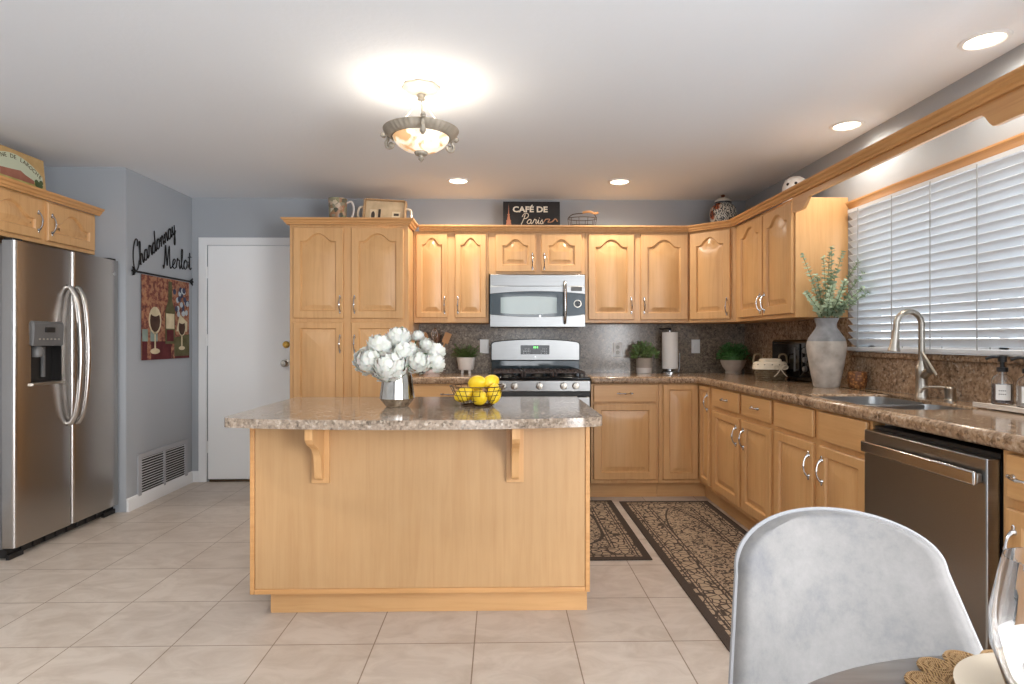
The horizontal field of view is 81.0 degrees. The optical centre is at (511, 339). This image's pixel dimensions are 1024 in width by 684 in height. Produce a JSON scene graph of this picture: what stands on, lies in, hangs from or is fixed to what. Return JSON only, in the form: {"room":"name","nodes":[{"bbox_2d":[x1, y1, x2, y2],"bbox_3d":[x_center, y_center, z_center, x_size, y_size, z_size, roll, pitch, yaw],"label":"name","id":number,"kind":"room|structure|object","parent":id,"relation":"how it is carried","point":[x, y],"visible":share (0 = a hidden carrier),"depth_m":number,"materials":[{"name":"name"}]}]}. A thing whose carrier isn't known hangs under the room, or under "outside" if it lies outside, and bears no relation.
{"room":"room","nodes":[
{"label":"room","id":0,"kind":"room"},
{"bbox_2d":[44,167,191,511],"bbox_3d":[-3.168,0.000,4.743,0.855,2.440,1.010,0,0,-1],"label":"wall","id":1,"kind":"structure","parent":0,"point":[155,396],"depth_m":4.38,"materials":[{"name":"grey paint"}]},
{"bbox_2d":[0,186,94,254],"bbox_3d":[-3.183,-0.740,3.720,0.604,0.280,1.025,0,0,-1],"label":"upper cabinet","id":2,"kind":"object","parent":1,"relation":"attached to","point":[30,219],"visible":0.99,"depth_m":3.77,"materials":[{"name":"brown wood"}]},
{"bbox_2d":[0,144,46,200],"bbox_3d":[-3.040,-1.022,3.655,0.043,0.285,0.500,0,0,-1],"label":"sign","id":3,"kind":"object","parent":2,"relation":"on","point":[16,165],"visible":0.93,"depth_m":3.71,"materials":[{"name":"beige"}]},
{"bbox_2d":[0,175,104,215],"bbox_3d":[-2.890,-0.898,3.716,0.046,0.047,1.047,0,0,-1],"label":"crown molding","id":4,"kind":"structure","parent":2,"relation":"attached to","point":[6,182],"depth_m":3.73,"materials":[{"name":"brown wood"}]},
{"bbox_2d":[133,225,175,269],"bbox_3d":[-2.725,-0.714,4.590,0.008,0.429,0.572,0,0,-1],"label":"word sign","id":5,"kind":"object","parent":1,"relation":"attached to","point":[155,242],"visible":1,"depth_m":4.57,"materials":[{"name":"black metal"}]},
{"bbox_2d":[126,472,192,511],"bbox_3d":[-2.731,1.173,4.693,0.016,0.095,0.889,0,0,-1],"label":"baseboard","id":6,"kind":"structure","parent":1,"relation":"attached to","point":[134,502],"depth_m":4.61,"materials":[{"name":"white paint"}]},
{"bbox_2d":[131,266,193,359],"bbox_3d":[-2.726,-0.190,4.714,0.019,0.679,0.875,0,0,-1],"label":"tapestry","id":7,"kind":"object","parent":1,"relation":"attached to","point":[164,302],"visible":1,"depth_m":4.70,"materials":[{"name":"multicoloured fabric"}]},
{"bbox_2d":[137,439,187,495],"bbox_3d":[-2.733,1.005,4.716,0.012,0.340,0.690,0,0,-1],"label":"air vent","id":8,"kind":"object","parent":1,"relation":"in","point":[158,466],"visible":1,"depth_m":4.68,"materials":[{"name":"grey metal"}]},
{"bbox_2d":[163,245,191,269],"bbox_3d":[-2.732,-0.658,4.905,0.008,0.198,0.437,0,0,-1],"label":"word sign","id":9,"kind":"object","parent":1,"relation":"attached to","point":[165,256],"visible":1,"depth_m":4.86,"materials":[{"name":"black metal"}]},
{"bbox_2d":[0,481,748,683],"bbox_3d":[-0.676,1.270,1.312,5.900,0.100,8.050,0,0,-1],"label":"floor","id":10,"kind":"structure","parent":0,"point":[158,591],"depth_m":2.56,"materials":[{"name":"tile"}]},
{"bbox_2d":[0,237,117,560],"bbox_3d":[-3.055,0.325,3.772,0.772,1.790,0.915,0,0,-1],"label":"refrigerator","id":11,"kind":"object","parent":10,"relation":"on","point":[59,307],"visible":1,"depth_m":3.62,"materials":[{"name":"grey metal"}]},
{"bbox_2d":[290,225,418,398],"bbox_3d":[-1.247,0.170,4.853,0.900,2.100,0.662,0,0,-1],"label":"pantry cabinet","id":12,"kind":"object","parent":10,"relation":"on","point":[350,284],"visible":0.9,"depth_m":4.56,"materials":[{"name":"brown wood"}]},
{"bbox_2d":[328,197,354,216],"bbox_3d":[-1.363,-0.998,4.764,0.188,0.235,0.148,0,0,-33],"label":"pitcher","id":13,"kind":"object","parent":12,"relation":"on","point":[337,205],"visible":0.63,"depth_m":4.70,"materials":[{"name":"ceramic"}]},
{"bbox_2d":[280,217,418,230],"bbox_3d":[-1.247,-0.898,4.846,0.996,0.047,0.674,0,0,-1],"label":"crown molding","id":14,"kind":"structure","parent":12,"relation":"on","point":[411,222],"depth_m":4.53,"materials":[{"name":"brown wood"}]},
{"bbox_2d":[357,198,412,217],"bbox_3d":[-1.020,-1.003,4.802,0.446,0.262,0.100,0,0,-1],"label":"serving tray","id":15,"kind":"object","parent":12,"relation":"on","point":[372,207],"visible":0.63,"depth_m":4.80,"materials":[{"name":"beige wood"}]},
{"bbox_2d":[250,427,589,612],"bbox_3d":[-0.406,0.791,2.850,1.493,0.857,0.765,0,0,-1],"label":"kitchen island","id":16,"kind":"object","parent":10,"relation":"on","point":[482,519],"visible":0.82,"depth_m":2.65,"materials":[{"name":"brown wood"}]},
{"bbox_2d":[224,397,601,429],"bbox_3d":[-0.418,0.343,2.911,1.594,0.039,1.002,0,0,-1],"label":"island countertop","id":17,"kind":"structure","parent":16,"relation":"on","point":[306,413],"depth_m":2.57,"materials":[{"name":"stone"}]},
{"bbox_2d":[379,370,414,406],"bbox_3d":[-0.558,0.233,2.919,0.167,0.178,0.170,0,0,-1],"label":"vase","id":18,"kind":"object","parent":17,"relation":"on","point":[399,393],"visible":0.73,"depth_m":2.86,"materials":[{"name":"silver metal"}]},
{"bbox_2d":[352,346,382,375],"bbox_3d":[-0.670,0.167,2.902,0.209,0.287,0.149,0,0,-1],"label":"peony","id":19,"kind":"object","parent":18,"relation":"in","point":[363,360],"visible":0.77,"depth_m":2.86,"materials":[{"name":"white plant"}]},
{"bbox_2d":[366,333,393,353],"bbox_3d":[-0.641,0.139,2.946,0.157,0.344,0.151,0,0,-1],"label":"peony","id":20,"kind":"object","parent":18,"relation":"in","point":[380,343],"visible":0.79,"depth_m":2.90,"materials":[{"name":"white plant"}]},
{"bbox_2d":[370,349,407,382],"bbox_3d":[-0.583,0.175,2.874,0.195,0.271,0.193,0,0,-1],"label":"peony","id":21,"kind":"object","parent":18,"relation":"in","point":[390,366],"visible":0.98,"depth_m":2.82,"materials":[{"name":"white plant"}]},
{"bbox_2d":[385,326,411,349],"bbox_3d":[-0.560,0.119,2.959,0.144,0.382,0.145,0,0,-41],"label":"peony","id":22,"kind":"object","parent":18,"relation":"in","point":[396,335],"visible":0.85,"depth_m":2.91,"materials":[{"name":"white plant"}]},
{"bbox_2d":[391,341,418,359],"bbox_3d":[-0.521,0.157,2.925,0.142,0.306,0.150,0,0,-1],"label":"peony","id":23,"kind":"object","parent":18,"relation":"in","point":[403,348],"visible":0.65,"depth_m":2.87,"materials":[{"name":"white plant"}]},
{"bbox_2d":[404,348,432,373],"bbox_3d":[-0.453,0.172,2.901,0.159,0.276,0.140,0,0,-29],"label":"peony","id":24,"kind":"object","parent":18,"relation":"in","point":[418,361],"visible":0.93,"depth_m":2.86,"materials":[{"name":"white plant"}]},
{"bbox_2d":[419,337,433,353],"bbox_3d":[-0.464,0.148,2.934,0.174,0.325,0.134,0,0,-1],"label":"peony","id":25,"kind":"object","parent":18,"relation":"in","point":[426,343],"visible":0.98,"depth_m":2.90,"materials":[{"name":"white plant"}]},
{"bbox_2d":[408,352,445,373],"bbox_3d":[-0.424,0.180,2.917,0.207,0.261,0.140,0,0,-32],"label":"peony","id":26,"kind":"object","parent":18,"relation":"in","point":[438,364],"visible":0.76,"depth_m":2.90,"materials":[{"name":"white plant"}]},
{"bbox_2d":[410,343,445,367],"bbox_3d":[-0.428,0.161,2.935,0.210,0.299,0.129,0,0,-35],"label":"peony","id":27,"kind":"object","parent":18,"relation":"in","point":[437,348],"visible":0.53,"depth_m":2.92,"materials":[{"name":"white plant"}]},
{"bbox_2d":[449,383,504,406],"bbox_3d":[-0.171,0.272,2.947,0.273,0.100,0.273,0,0,-1],"label":"fruit bowl","id":28,"kind":"object","parent":17,"relation":"on","point":[468,404],"visible":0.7,"depth_m":2.88,"materials":[{"name":"brown metal"}]},
{"bbox_2d":[454,388,473,401],"bbox_3d":[-0.233,0.266,2.924,0.083,0.076,0.086,0,0,-44],"label":"lemon","id":29,"kind":"object","parent":28,"relation":"in","point":[469,393],"visible":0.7,"depth_m":2.90,"materials":[{"name":"yellow food"}]},
{"bbox_2d":[468,375,485,389],"bbox_3d":[-0.171,0.210,2.943,0.084,0.073,0.089,0,0,-15],"label":"lemon","id":30,"kind":"object","parent":28,"relation":"in","point":[475,381],"visible":0.94,"depth_m":2.91,"materials":[{"name":"yellow food"}]},
{"bbox_2d":[472,390,487,405],"bbox_3d":[-0.156,0.278,2.881,0.088,0.074,0.083,0,0,24],"label":"lemon","id":31,"kind":"object","parent":28,"relation":"in","point":[482,399],"visible":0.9,"depth_m":2.85,"materials":[{"name":"yellow food"}]},
{"bbox_2d":[485,375,498,388],"bbox_3d":[-0.106,0.210,2.997,0.080,0.074,0.091,0,0,8],"label":"lemon","id":32,"kind":"object","parent":28,"relation":"in","point":[490,379],"visible":0.6,"depth_m":2.97,"materials":[{"name":"yellow food"}]},
{"bbox_2d":[487,383,500,403],"bbox_3d":[-0.089,0.262,2.935,0.072,0.101,0.076,0,0,26],"label":"lemon","id":33,"kind":"object","parent":28,"relation":"in","point":[489,394],"visible":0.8,"depth_m":2.91,"materials":[{"name":"yellow food"}]},
{"bbox_2d":[413,384,486,396],"bbox_3d":[-0.490,0.777,4.865,0.606,0.885,0.666,0,0,-1],"label":"base cabinet","id":34,"kind":"object","parent":10,"relation":"on","point":[420,390],"visible":0.17,"depth_m":4.56,"materials":[{"name":"brown wood"}]},
{"bbox_2d":[412,372,489,383],"bbox_3d":[-0.487,0.306,4.870,0.610,0.053,0.657,0,0,-1],"label":"countertop","id":35,"kind":"structure","parent":34,"relation":"on","point":[444,377],"depth_m":4.55,"materials":[{"name":"stone"}]},
{"bbox_2d":[451,344,482,373],"bbox_3d":[-0.394,0.154,5.026,0.309,0.252,0.247,0,0,-18],"label":"potted fern","id":36,"kind":"object","parent":35,"relation":"on","point":[466,361],"visible":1,"depth_m":4.99,"materials":[{"name":"green plant"}]},
{"bbox_2d":[490,339,589,405],"bbox_3d":[0.205,0.590,4.826,0.764,1.200,0.725,0,0,-1],"label":"gas range","id":37,"kind":"object","parent":10,"relation":"on","point":[526,367],"visible":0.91,"depth_m":5.06,"materials":[{"name":"silver metal"}]},
{"bbox_2d":[490,373,589,379],"bbox_3d":[0.206,0.291,4.810,0.764,0.019,0.570,0,0,-1],"label":"cooktop","id":38,"kind":"object","parent":37,"relation":"in","point":[502,376],"depth_m":4.64,"materials":[{"name":"black metal"}]},
{"bbox_2d":[590,500,652,560],"bbox_3d":[0.294,1.216,3.924,0.945,0.006,1.225,0,0,-1],"label":"rug","id":39,"kind":"object","parent":10,"relation":"on","point":[611,536],"visible":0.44,"depth_m":3.69,"materials":[{"name":"beige fabric"}]},
{"bbox_2d":[590,382,657,496],"bbox_3d":[0.861,0.777,4.892,0.522,0.885,0.666,0,0,-1],"label":"base cabinet","id":40,"kind":"object","parent":10,"relation":"on","point":[623,450],"visible":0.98,"depth_m":4.60,"materials":[{"name":"brown wood"}]},
{"bbox_2d":[619,501,746,651],"bbox_3d":[1.164,1.216,3.299,0.670,0.006,2.450,0,0,-1],"label":"rug","id":41,"kind":"object","parent":10,"relation":"on","point":[697,542],"visible":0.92,"depth_m":3.54,"materials":[{"name":"beige fabric"}]},
{"bbox_2d":[657,383,719,506],"bbox_3d":[1.578,0.777,4.795,0.904,0.885,0.846,0,0,-1],"label":"base cabinet","id":42,"kind":"object","parent":10,"relation":"on","point":[684,409],"visible":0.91,"depth_m":4.60,"materials":[{"name":"brown wood"}]},
{"bbox_2d":[712,386,774,529],"bbox_3d":[1.741,0.777,3.876,0.655,0.885,0.996,0,0,-1],"label":"base cabinet","id":43,"kind":"object","parent":10,"relation":"on","point":[743,428],"visible":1,"depth_m":3.77,"materials":[{"name":"brown wood"}]},
{"bbox_2d":[774,400,884,513],"bbox_3d":[1.760,0.777,2.933,0.655,0.885,0.885,0,0,-1],"label":"base cabinet","id":44,"kind":"object","parent":10,"relation":"on","point":[819,460],"visible":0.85,"depth_m":2.89,"materials":[{"name":"brown wood"}]},
{"bbox_2d":[728,507,982,683],"bbox_3d":[0.684,0.795,1.064,0.536,0.852,0.540,0,0,-1],"label":"dining chair","id":45,"kind":"object","parent":10,"relation":"on","point":[819,592],"visible":0.94,"depth_m":1.23,"materials":[{"name":"grey fabric"}]},
{"bbox_2d":[808,655,943,683],"bbox_3d":[0.694,0.845,0.314,1.184,0.750,1.184,0,0,-1],"label":"dining table","id":46,"kind":"object","parent":10,"relation":"on","point":[893,671],"visible":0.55,"depth_m":0.85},
{"bbox_2d":[904,649,993,683],"bbox_3d":[0.686,0.465,0.712,0.372,0.009,0.367,0,0,-1],"label":"placemat","id":47,"kind":"object","parent":46,"relation":"on","point":[933,670],"visible":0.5,"depth_m":0.84,"materials":[{"name":"wicker"}]},
{"bbox_2d":[953,653,1003,683],"bbox_3d":[0.691,0.450,0.712,0.270,0.020,0.270,0,0,-1],"label":"dinner plate","id":48,"kind":"object","parent":47,"relation":"on","point":[983,668],"visible":0.69,"depth_m":0.80,"materials":[{"name":"beige ceramic"}]},
{"bbox_2d":[988,547,1023,683],"bbox_3d":[0.478,0.332,0.530,0.091,0.274,0.091,0,0,-1],"label":"wine glass","id":49,"kind":"object","parent":46,"relation":"on","point":[1006,602],"visible":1,"depth_m":0.53,"materials":[{"name":"white"}]},
{"bbox_2d":[861,425,1003,649],"bbox_3d":[1.742,0.786,2.166,0.639,0.868,0.622,0,0,-1],"label":"dishwasher","id":50,"kind":"object","parent":10,"relation":"on","point":[947,491],"visible":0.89,"depth_m":2.00,"materials":[{"name":"silver metal"}]},
{"bbox_2d":[1002,450,1023,549],"bbox_3d":[1.788,0.777,1.538,0.655,0.885,0.620,0,0,-1],"label":"base cabinet","id":51,"kind":"object","parent":10,"relation":"on","point":[1013,461],"visible":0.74,"depth_m":1.78,"materials":[{"name":"brown wood"}]},
{"bbox_2d":[581,372,1023,453],"bbox_3d":[1.358,0.306,3.156,1.452,0.053,4.157,0,0,-1],"label":"countertop","id":52,"kind":"structure","parent":51,"relation":"on","point":[999,429],"depth_m":2.67,"materials":[{"name":"stone"}]},
{"bbox_2d":[629,341,659,372],"bbox_3d":[1.116,0.139,5.083,0.261,0.281,0.258,0,0,-41],"label":"potted plant","id":53,"kind":"object","parent":52,"relation":"on","point":[643,365],"visible":1,"depth_m":5.04,"materials":[{"name":"green plant"}]},
{"bbox_2d":[659,328,679,372],"bbox_3d":[1.339,0.087,5.088,0.149,0.385,0.149,0,0,-41],"label":"paper towel holder","id":54,"kind":"object","parent":52,"relation":"on","point":[669,329],"visible":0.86,"depth_m":5.08,"materials":[{"name":"silver metal"}]},
{"bbox_2d":[662,332,677,368],"bbox_3d":[1.339,0.088,5.088,0.132,0.308,0.132,0,0,-1],"label":"paper towel roll","id":55,"kind":"object","parent":54,"relation":"on","point":[669,339],"visible":1,"depth_m":5.03,"materials":[{"name":"white paper"}]},
{"bbox_2d":[716,342,750,373],"bbox_3d":[1.826,0.145,4.967,0.278,0.268,0.289,0,0,-1],"label":"boxwood plant","id":56,"kind":"object","parent":52,"relation":"on","point":[733,361],"visible":1,"depth_m":4.91,"materials":[{"name":"green plant"}]},
{"bbox_2d":[752,353,788,380],"bbox_3d":[1.792,0.186,4.163,0.240,0.189,0.200,0,0,-1],"label":"wicker basket","id":57,"kind":"object","parent":52,"relation":"on","point":[762,370],"visible":0.98,"depth_m":4.10,"materials":[{"name":"brown wicker"}]},
{"bbox_2d":[772,340,811,380],"bbox_3d":[1.958,0.138,4.100,0.169,0.282,0.620,0,0,-1],"label":"countertop appliance","id":58,"kind":"object","parent":52,"relation":"on","point":[795,350],"visible":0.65,"depth_m":4.04,"materials":[{"name":"black"}]},
{"bbox_2d":[806,318,846,387],"bbox_3d":[1.864,0.075,3.558,0.216,0.408,0.216,0,0,-1],"label":"vase","id":59,"kind":"object","parent":52,"relation":"on","point":[826,347],"visible":1,"depth_m":3.49,"materials":[{"name":"grey ceramic"}]},
{"bbox_2d":[800,253,822,313],"bbox_3d":[1.768,-0.129,3.532,0.179,0.757,0.057,0,0,-13],"label":"eucalyptus sprig","id":60,"kind":"object","parent":59,"relation":"in","point":[801,254],"visible":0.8,"depth_m":3.53,"materials":[{"name":"green plant"}]},
{"bbox_2d":[803,290,826,317],"bbox_3d":[1.759,-0.018,3.488,0.226,0.535,0.065,0,0,-35],"label":"eucalyptus sprig","id":61,"kind":"object","parent":59,"relation":"in","point":[819,309],"visible":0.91,"depth_m":3.48,"materials":[{"name":"green plant"}]},
{"bbox_2d":[813,273,826,316],"bbox_3d":[1.808,-0.070,3.523,0.137,0.639,0.075,0,0,-26],"label":"eucalyptus sprig","id":62,"kind":"object","parent":59,"relation":"in","point":[816,274],"visible":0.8,"depth_m":3.51,"materials":[{"name":"green plant"}]},
{"bbox_2d":[823,283,836,317],"bbox_3d":[1.827,-0.036,3.460,0.068,0.571,0.187,0,0,16],"label":"eucalyptus sprig","id":63,"kind":"object","parent":59,"relation":"in","point":[829,299],"visible":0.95,"depth_m":3.46,"materials":[{"name":"green plant"}]},
{"bbox_2d":[828,278,847,317],"bbox_3d":[1.876,-0.049,3.458,0.070,0.596,0.196,0,0,-1],"label":"eucalyptus sprig","id":64,"kind":"object","parent":59,"relation":"in","point":[837,300],"visible":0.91,"depth_m":3.46,"materials":[{"name":"green plant"}]},
{"bbox_2d":[832,286,864,317],"bbox_3d":[1.933,-0.033,3.466,0.074,0.564,0.204,0,0,-41],"label":"eucalyptus sprig","id":65,"kind":"object","parent":59,"relation":"in","point":[846,301],"visible":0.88,"depth_m":3.46,"materials":[{"name":"green plant"}]},
{"bbox_2d":[837,290,869,317],"bbox_3d":[1.988,-0.044,3.467,0.272,0.586,0.068,0,0,30],"label":"eucalyptus sprig","id":66,"kind":"object","parent":59,"relation":"in","point":[853,302],"visible":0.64,"depth_m":3.47,"materials":[{"name":"green plant"}]},
{"bbox_2d":[846,371,867,388],"bbox_3d":[1.996,0.231,3.469,0.107,0.097,0.106,0,0,-1],"label":"candle cup","id":67,"kind":"object","parent":52,"relation":"on","point":[855,379],"visible":1,"depth_m":3.43,"materials":[{"name":"brown glass"}]},
{"bbox_2d":[821,396,969,425],"bbox_3d":[1.725,0.386,2.770,0.386,0.188,0.666,0,0,-1],"label":"sink","id":68,"kind":"object","parent":52,"relation":"in","point":[883,402],"visible":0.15,"depth_m":2.92,"materials":[{"name":"metal"}]},
{"bbox_2d":[887,309,937,397],"bbox_3d":[1.921,0.065,2.872,0.194,0.431,0.135,0,0,-1],"label":"faucet","id":69,"kind":"object","parent":52,"relation":"on","point":[924,369],"visible":1,"depth_m":2.90,"materials":[{"name":"silver metal"}]},
{"bbox_2d":[920,386,956,401],"bbox_3d":[1.946,0.245,2.742,0.138,0.070,0.048,0,0,29],"label":"soap pump","id":70,"kind":"object","parent":52,"relation":"on","point":[950,392],"visible":1,"depth_m":2.71,"materials":[{"name":"silver metal"}]},
{"bbox_2d":[973,402,1023,413],"bbox_3d":[1.988,0.267,2.228,0.155,0.024,0.515,0,0,-1],"label":"soap tray","id":71,"kind":"object","parent":52,"relation":"on","point":[1011,408],"visible":0.88,"depth_m":2.36,"materials":[{"name":"beige"}]},
{"bbox_2d":[985,355,1013,404],"bbox_3d":[1.972,0.162,2.425,0.091,0.198,0.072,0,0,-1],"label":"soap bottle","id":72,"kind":"object","parent":71,"relation":"on","point":[1002,384],"visible":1,"depth_m":2.41,"materials":[{"name":"clear glass"}]},
{"bbox_2d":[1010,356,1023,407],"bbox_3d":[1.975,0.162,2.305,0.091,0.198,0.072,0,0,-1],"label":"soap bottle","id":73,"kind":"object","parent":71,"relation":"on","point":[1020,382],"visible":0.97,"depth_m":2.31,"materials":[{"name":"clear glass"}]},
{"bbox_2d":[457,357,475,369],"bbox_3d":[-0.386,0.198,5.043,0.160,0.107,0.160,0,0,-1],"label":"pot","id":74,"kind":"object","parent":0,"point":[464,363],"depth_m":4.98,"materials":[{"name":"white ceramic"}]},
{"bbox_2d":[192,198,745,481],"bbox_3d":[-0.353,0.000,5.254,4.795,2.440,0.100,0,0,-1],"label":"wall","id":75,"kind":"structure","parent":0,"point":[211,217],"depth_m":5.19,"materials":[{"name":"grey paint"}]},
{"bbox_2d":[198,237,289,481],"bbox_3d":[-2.255,0.170,5.202,0.870,2.100,0.108,0,0,-1],"label":"trim","id":76,"kind":"structure","parent":75,"relation":"attached to","point":[203,242],"depth_m":5.14,"materials":[{"name":"white paint"}]},
{"bbox_2d":[207,245,289,478],"bbox_3d":[-2.257,0.193,5.160,0.741,2.015,0.115,0,0,-1],"label":"door","id":77,"kind":"structure","parent":75,"relation":"in","point":[248,336],"depth_m":5.18,"materials":[{"name":"white paint"}]},
{"bbox_2d":[414,231,488,323],"bbox_3d":[-0.495,-0.510,5.003,0.606,0.740,0.392,0,0,-1],"label":"upper cabinet","id":78,"kind":"object","parent":75,"relation":"attached to","point":[451,269],"visible":1,"depth_m":4.85,"materials":[{"name":"brown wood"}]},
{"bbox_2d":[489,232,584,277],"bbox_3d":[0.201,-0.706,5.017,0.782,0.348,0.392,0,0,-1],"label":"upper cabinet","id":79,"kind":"object","parent":75,"relation":"attached to","point":[510,253],"visible":1,"depth_m":4.86,"materials":[{"name":"brown wood"}]},
{"bbox_2d":[503,201,559,224],"bbox_3d":[0.162,-1.015,4.981,0.472,0.272,0.045,0,0,-1],"label":"sign","id":80,"kind":"object","parent":79,"relation":"on","point":[514,213],"visible":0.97,"depth_m":4.98,"materials":[{"name":"black"}]},
{"bbox_2d":[567,210,598,224],"bbox_3d":[0.588,-0.979,5.003,0.252,0.183,0.166,0,0,-1],"label":"wire basket","id":81,"kind":"object","parent":79,"relation":"on","point":[588,211],"visible":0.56,"depth_m":4.96,"materials":[{"name":"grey metal"}]},
{"bbox_2d":[490,275,584,327],"bbox_3d":[0.202,-0.313,4.971,0.762,0.418,0.468,0,0,-1],"label":"microwave","id":82,"kind":"object","parent":75,"relation":"attached to","point":[516,301],"visible":1,"depth_m":4.79,"materials":[{"name":"silver metal"}]},
{"bbox_2d":[419,324,743,371],"bbox_3d":[0.621,-0.125,5.212,2.842,0.810,0.020,0,0,-1],"label":"backsplash","id":83,"kind":"structure","parent":75,"relation":"attached to","point":[596,341],"depth_m":5.21,"materials":[{"name":"stone"}]},
{"bbox_2d":[480,339,488,352],"bbox_3d":[-0.239,0.055,5.177,0.076,0.120,0.012,0,0,-1],"label":"light switch","id":84,"kind":"object","parent":83,"relation":"attached to","point":[484,343],"visible":1,"depth_m":5.18,"materials":[{"name":"white plastic"}]},
{"bbox_2d":[613,343,621,356],"bbox_3d":[0.916,0.085,5.202,0.076,0.120,0.009,0,0,-1],"label":"wall outlet","id":85,"kind":"object","parent":83,"relation":"attached to","point":[617,347],"visible":1,"depth_m":5.20,"materials":[{"name":"white plastic"}]},
{"bbox_2d":[691,339,699,352],"bbox_3d":[1.596,0.055,5.214,0.076,0.120,0.012,0,0,-1],"label":"light switch","id":86,"kind":"object","parent":83,"relation":"attached to","point":[695,343],"visible":1,"depth_m":5.21,"materials":[{"name":"white plastic"}]},
{"bbox_2d":[585,232,687,323],"bbox_3d":[1.016,-0.510,5.033,0.844,0.740,0.392,0,0,-1],"label":"upper cabinet","id":87,"kind":"object","parent":75,"relation":"attached to","point":[631,277],"visible":1,"depth_m":4.88,"materials":[{"name":"brown wood"}]},
{"bbox_2d":[681,226,767,323],"bbox_3d":[1.746,-0.510,4.935,0.608,0.740,0.618,0,0,-1],"label":"upper cabinet","id":88,"kind":"object","parent":75,"relation":"attached to","point":[712,252],"visible":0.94,"depth_m":4.74,"materials":[{"name":"brown wood"}]},
{"bbox_2d":[709,194,736,221],"bbox_3d":[1.746,-1.043,4.966,0.216,0.325,0.216,0,0,-1],"label":"ginger jar","id":89,"kind":"object","parent":88,"relation":"on","point":[723,208],"visible":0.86,"depth_m":4.89,"materials":[{"name":"grey"}]},
{"bbox_2d":[0,0,1023,200],"bbox_3d":[-0.676,-1.270,1.312,5.900,0.100,8.050,0,0,-1],"label":"ceiling","id":90,"kind":"structure","parent":0,"point":[294,99],"depth_m":2.87,"materials":[{"name":"white paint"}]},
{"bbox_2d":[380,79,458,161],"bbox_3d":[-0.452,-1.038,2.872,0.393,0.364,0.402,0,0,-1],"label":"pendant light","id":91,"kind":"object","parent":90,"relation":"attached to","point":[422,136],"visible":1,"depth_m":2.82,"materials":[{"name":"white glass"}]},
{"bbox_2d":[446,178,469,183],"bbox_3d":[-0.412,-1.216,4.593,0.180,0.008,0.180,0,0,-1],"label":"recessed light","id":92,"kind":"object","parent":90,"relation":"in","point":[450,180],"visible":1,"depth_m":4.58,"materials":[{"name":"beige"}]},
{"bbox_2d":[608,178,630,184],"bbox_3d":[0.828,-1.216,4.617,0.180,0.008,0.180,0,0,-1],"label":"recessed light","id":93,"kind":"object","parent":90,"relation":"in","point":[621,181],"visible":1,"depth_m":4.61,"materials":[{"name":"beige"}]},
{"bbox_2d":[829,120,864,131],"bbox_3d":[1.902,-1.216,3.409,0.180,0.008,0.180,0,0,-1],"label":"recessed light","id":94,"kind":"object","parent":90,"relation":"in","point":[847,125],"visible":1,"depth_m":3.40,"materials":[{"name":"beige"}]},
{"bbox_2d":[957,29,1012,51],"bbox_3d":[1.922,-1.216,2.439,0.180,0.008,0.180,0,0,-1],"label":"recessed light","id":95,"kind":"object","parent":90,"relation":"in","point":[987,39],"visible":1,"depth_m":2.43,"materials":[{"name":"white paint"}]},
{"bbox_2d":[720,359,746,373],"bbox_3d":[1.831,0.221,4.968,0.208,0.116,0.208,0,0,-1],"label":"plant pot","id":96,"kind":"object","parent":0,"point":[731,366],"depth_m":4.90,"materials":[{"name":"white ceramic"}]},
{"bbox_2d":[746,43,1023,401],"bbox_3d":[2.183,0.000,1.399,0.120,2.440,7.910,0,0,-1],"label":"wall","id":97,"kind":"structure","parent":0,"point":[976,135],"depth_m":3.08,"materials":[{"name":"grey paint"}]},
{"bbox_2d":[736,197,847,321],"bbox_3d":[1.874,-0.510,4.162,0.382,0.740,0.928,0,0,-1],"label":"upper cabinet","id":98,"kind":"object","parent":97,"relation":"attached to","point":[772,280],"visible":0.98,"depth_m":3.79,"materials":[{"name":"brown wood"}]},
{"bbox_2d":[419,65,1023,231],"bbox_3d":[0.507,-0.898,3.410,2.446,0.047,2.898,0,0,-1],"label":"crown molding","id":99,"kind":"structure","parent":98,"relation":"attached to","point":[1014,79],"depth_m":3.31,"materials":[{"name":"brown wood"}]},
{"bbox_2d":[782,176,804,203],"bbox_3d":[1.895,-0.987,4.019,0.164,0.212,0.164,0,0,-1],"label":"pot","id":100,"kind":"object","parent":98,"relation":"on","point":[794,180],"visible":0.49,"depth_m":3.97,"materials":[{"name":"white ceramic"}]},
{"bbox_2d":[744,317,1023,403],"bbox_3d":[2.075,0.071,3.160,0.020,0.418,4.136,0,0,-1],"label":"backsplash","id":101,"kind":"structure","parent":97,"relation":"attached to","point":[971,381],"depth_m":3.25,"materials":[{"name":"stone"}]},
{"bbox_2d":[849,351,1023,364],"bbox_3d":[2.113,0.085,2.609,0.120,0.033,2.032,0,0,-1],"label":"window ledge","id":102,"kind":"object","parent":101,"relation":"attached to","point":[869,354],"visible":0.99,"depth_m":2.88,"materials":[{"name":"stone"}]},
{"bbox_2d":[792,85,1023,212],"bbox_3d":[1.752,-0.850,2.839,0.018,0.140,1.707,0,0,-1],"label":"valance board","id":103,"kind":"object","parent":97,"relation":"attached to","point":[1008,107],"visible":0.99,"depth_m":2.43,"materials":[{"name":"brown wood"}]},
{"bbox_2d":[845,132,1023,355],"bbox_3d":[2.058,-0.386,2.622,0.073,0.898,2.060,0,0,-1],"label":"window blind","id":104,"kind":"object","parent":97,"relation":"attached to","point":[941,233],"visible":0.94,"depth_m":2.82,"materials":[{"name":"white plastic"}]},
{"bbox_2d":[869,287,1023,355],"bbox_3d":[2.193,-0.352,2.629,0.040,0.855,1.970,0,0,-1],"label":"window","id":105,"kind":"structure","parent":97,"relation":"in","point":[993,348],"depth_m":2.93,"materials":[{"name":"white paint"}]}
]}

